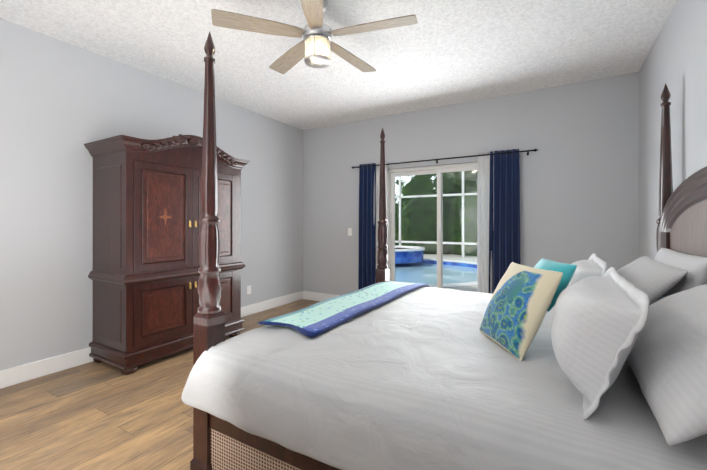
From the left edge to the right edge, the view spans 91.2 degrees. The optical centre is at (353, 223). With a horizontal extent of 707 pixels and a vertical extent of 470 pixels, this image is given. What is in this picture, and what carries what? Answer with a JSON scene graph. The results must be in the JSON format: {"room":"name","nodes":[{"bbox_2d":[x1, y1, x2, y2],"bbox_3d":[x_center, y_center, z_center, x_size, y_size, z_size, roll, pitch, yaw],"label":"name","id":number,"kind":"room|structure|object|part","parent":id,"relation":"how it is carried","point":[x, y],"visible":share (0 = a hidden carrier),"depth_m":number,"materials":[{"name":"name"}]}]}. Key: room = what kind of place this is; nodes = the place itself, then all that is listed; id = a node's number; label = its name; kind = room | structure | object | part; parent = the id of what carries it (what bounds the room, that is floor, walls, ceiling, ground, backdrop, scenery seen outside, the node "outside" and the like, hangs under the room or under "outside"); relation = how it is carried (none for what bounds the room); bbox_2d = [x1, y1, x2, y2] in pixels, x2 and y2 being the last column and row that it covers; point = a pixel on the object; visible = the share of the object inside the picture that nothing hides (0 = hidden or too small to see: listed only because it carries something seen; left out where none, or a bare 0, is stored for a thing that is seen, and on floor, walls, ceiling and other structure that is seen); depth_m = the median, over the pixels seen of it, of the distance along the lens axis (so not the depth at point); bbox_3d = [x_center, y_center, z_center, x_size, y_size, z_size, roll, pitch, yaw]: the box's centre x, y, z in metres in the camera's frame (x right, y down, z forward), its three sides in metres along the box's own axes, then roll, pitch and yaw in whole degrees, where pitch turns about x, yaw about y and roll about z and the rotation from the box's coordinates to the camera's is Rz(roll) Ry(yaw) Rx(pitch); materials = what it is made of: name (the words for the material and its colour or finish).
{"room":"bedroom","nodes":[
{"label":"bedroom","id":0,"kind":"room"},
{"bbox_2d":[0,18,302,370],"bbox_3d":[-2.250,-0.151,3.535,0.200,2.800,5.640,0,0,30],"label":"wall","id":1,"kind":"structure","parent":0,"point":[62,103],"depth_m":3.03,"materials":[{"name":"grey paint"}]},
{"bbox_2d":[0,291,302,388],"bbox_3d":[-2.157,1.181,3.479,0.016,0.135,5.240,0,0,30],"label":"baseboard","id":2,"kind":"structure","parent":1,"relation":"attached to","point":[27,372],"depth_m":2.92,"materials":[{"name":"white wood"}]},
{"bbox_2d":[247,285,250,293],"bbox_3d":[-1.426,0.908,4.732,0.008,0.115,0.070,0,0,30],"label":"electrical outlet plate","id":3,"kind":"object","parent":1,"relation":"attached to","point":[248,289],"visible":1,"depth_m":4.73,"materials":[{"name":"white plastic"}]},
{"bbox_2d":[0,299,320,469],"bbox_3d":[-0.285,1.297,2.381,4.755,0.100,5.640,0,0,30],"label":"floor","id":4,"kind":"structure","parent":0,"point":[93,415],"depth_m":2.23,"materials":[{"name":"brown wood"}]},
{"bbox_2d":[84,134,249,373],"bbox_3d":[-1.773,0.203,3.469,0.663,2.091,1.326,0,0,30],"label":"armoire","id":5,"kind":"object","parent":4,"relation":"on","point":[144,275],"visible":0.81,"depth_m":3.05,"materials":[{"name":"brown wood"}]},
{"bbox_2d":[181,31,706,469],"bbox_3d":[0.701,0.142,2.074,2.306,2.210,2.231,0,0,30],"label":"bed","id":6,"kind":"object","parent":4,"relation":"on","point":[591,363],"visible":1,"depth_m":1.36,"materials":[{"name":"white fabric"}]},
{"bbox_2d":[181,287,706,469],"bbox_3d":[0.657,0.729,2.085,2.221,0.328,2.208,0,0,30],"label":"duvet","id":7,"kind":"object","parent":6,"relation":"on","point":[366,378],"depth_m":1.30,"materials":[{"name":"white fabric"}]},
{"bbox_2d":[616,256,687,304],"bbox_3d":[1.640,0.373,2.065,0.161,0.438,0.870,46,21,22],"label":"pillow","id":8,"kind":"object","parent":6,"relation":"on","point":[658,277],"depth_m":1.74,"materials":[{"name":"white fabric"}]},
{"bbox_2d":[627,285,706,445],"bbox_3d":[1.143,0.386,1.174,0.445,0.182,0.944,-44,-21,23],"label":"pillow","id":9,"kind":"object","parent":6,"relation":"on","point":[667,360],"depth_m":0.99,"materials":[{"name":"white fabric"}]},
{"bbox_2d":[654,247,706,301],"bbox_3d":[1.811,0.362,1.976,0.164,0.417,0.891,13,6,30],"label":"pillow","id":10,"kind":"object","parent":6,"relation":"on","point":[689,267],"depth_m":1.71,"materials":[{"name":"white fabric"}]},
{"bbox_3d":[1.629,0.289,1.515,0.071,1.115,1.905,0,0,30],"label":"headboard","id":11,"kind":"part","parent":6,"relation":"part of","materials":[{"name":"brown wood"}]},
{"bbox_2d":[0,0,676,129],"bbox_3d":[-0.285,-1.603,2.385,4.755,0.100,5.640,0,0,30],"label":"ceiling","id":12,"kind":"structure","parent":0,"point":[443,52],"depth_m":3.02,"materials":[{"name":"white paint"}]},
{"bbox_2d":[211,0,417,73],"bbox_3d":[-0.223,-1.342,2.459,1.345,0.422,1.313,0,0,30],"label":"ceiling fan","id":13,"kind":"object","parent":12,"relation":"hanging from","point":[316,32],"visible":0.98,"depth_m":2.35,"materials":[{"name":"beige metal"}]},
{"bbox_3d":[-0.629,-1.318,2.306,0.585,0.008,0.140,0,-10,-19],"label":"blade","id":14,"kind":"part","parent":13,"relation":"part of","materials":[{"name":"brown wood"}]},
{"bbox_3d":[-0.491,-1.317,2.753,0.140,0.008,0.585,12,-8,-36],"label":"blade","id":15,"kind":"part","parent":13,"relation":"part of","materials":[{"name":"brown wood"}]},
{"bbox_3d":[-0.246,-1.318,2.037,0.140,0.008,0.585,-10,0,-1],"label":"blade","id":16,"kind":"part","parent":13,"relation":"part of","materials":[{"name":"brown wood"}]},
{"bbox_3d":[-0.253,-1.206,2.435,0.166,0.123,0.166,0,0,30],"label":"lamp shade","id":17,"kind":"part","parent":13,"relation":"part of","materials":[{"name":"white glass"}]},
{"bbox_3d":[-0.253,-1.208,2.435,0.120,0.110,0.120,0,0,30],"label":"bulb","id":18,"kind":"part","parent":13,"relation":"part of","materials":[{"name":"white glass"}]},
{"bbox_3d":[-0.024,-1.317,2.760,0.140,0.008,0.585,12,7,34],"label":"blade","id":19,"kind":"part","parent":13,"relation":"part of","materials":[{"name":"brown wood"}]},
{"bbox_3d":[0.127,-1.318,2.318,0.585,0.008,0.140,0,10,17],"label":"blade","id":20,"kind":"part","parent":13,"relation":"part of","materials":[{"name":"brown wood"}]},
{"bbox_2d":[303,72,638,294],"bbox_3d":[1.091,-0.150,4.729,4.355,2.800,0.200,0,0,30],"label":"wall","id":21,"kind":"structure","parent":0,"point":[579,184],"depth_m":4.04,"materials":[{"name":"grey paint"}]},
{"bbox_2d":[303,291,339,300],"bbox_3d":[-0.193,1.183,5.355,1.474,0.135,0.016,0,0,30],"label":"baseboard","id":22,"kind":"structure","parent":21,"relation":"attached to","point":[313,296],"depth_m":5.58,"materials":[{"name":"white wood"}]},
{"bbox_2d":[348,228,351,235],"bbox_3d":[-0.056,0.128,5.278,0.070,0.115,0.012,0,0,30],"label":"switch plate","id":23,"kind":"object","parent":21,"relation":"attached to","point":[349,231],"visible":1,"depth_m":5.27,"materials":[{"name":"white plastic"}]},
{"bbox_2d":[351,149,536,168],"bbox_3d":[1.049,-0.825,4.585,2.490,0.060,0.091,0,0,30],"label":"curtain rod","id":24,"kind":"object","parent":21,"relation":"attached to","point":[436,160],"visible":0.96,"depth_m":4.43,"materials":[{"name":"black metal"}]},
{"bbox_2d":[358,163,375,289],"bbox_3d":[0.200,0.183,5.043,0.294,2.105,0.061,0,0,30],"label":"curtain","id":25,"kind":"object","parent":24,"relation":"hanging from","point":[367,255],"visible":0.79,"depth_m":5.05,"materials":[{"name":"blue fabric"}]},
{"bbox_2d":[373,162,387,282],"bbox_3d":[0.387,0.185,4.948,0.233,2.100,0.044,0,0,30],"label":"sheer curtain","id":26,"kind":"object","parent":24,"relation":"hanging from","point":[378,187],"visible":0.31,"depth_m":4.97,"materials":[{"name":"fabric"}]},
{"bbox_2d":[477,152,493,293],"bbox_3d":[1.614,0.185,4.228,0.206,2.100,0.046,0,0,30],"label":"sheer curtain","id":27,"kind":"object","parent":24,"relation":"hanging from","point":[483,184],"visible":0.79,"depth_m":4.24,"materials":[{"name":"fabric"}]},
{"bbox_2d":[488,149,519,293],"bbox_3d":[1.792,0.182,4.110,0.360,2.105,0.060,0,0,30],"label":"curtain","id":28,"kind":"object","parent":24,"relation":"hanging from","point":[504,241],"visible":0.75,"depth_m":4.12,"materials":[{"name":"blue fabric"}]},
{"bbox_2d":[639,0,706,259],"bbox_3d":[1.679,-0.154,1.231,0.200,2.800,5.640,0,0,30],"label":"wall","id":29,"kind":"structure","parent":0,"point":[675,61],"depth_m":2.45,"materials":[{"name":"grey paint"}]},
{"label":"outside","id":30,"kind":"structure","parent":0,"visible":0},
{"bbox_2d":[388,162,477,291],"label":"sliding glass door","id":31,"kind":"structure","parent":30,"point":[406,232],"depth_m":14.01,"materials":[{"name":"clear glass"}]}
]}

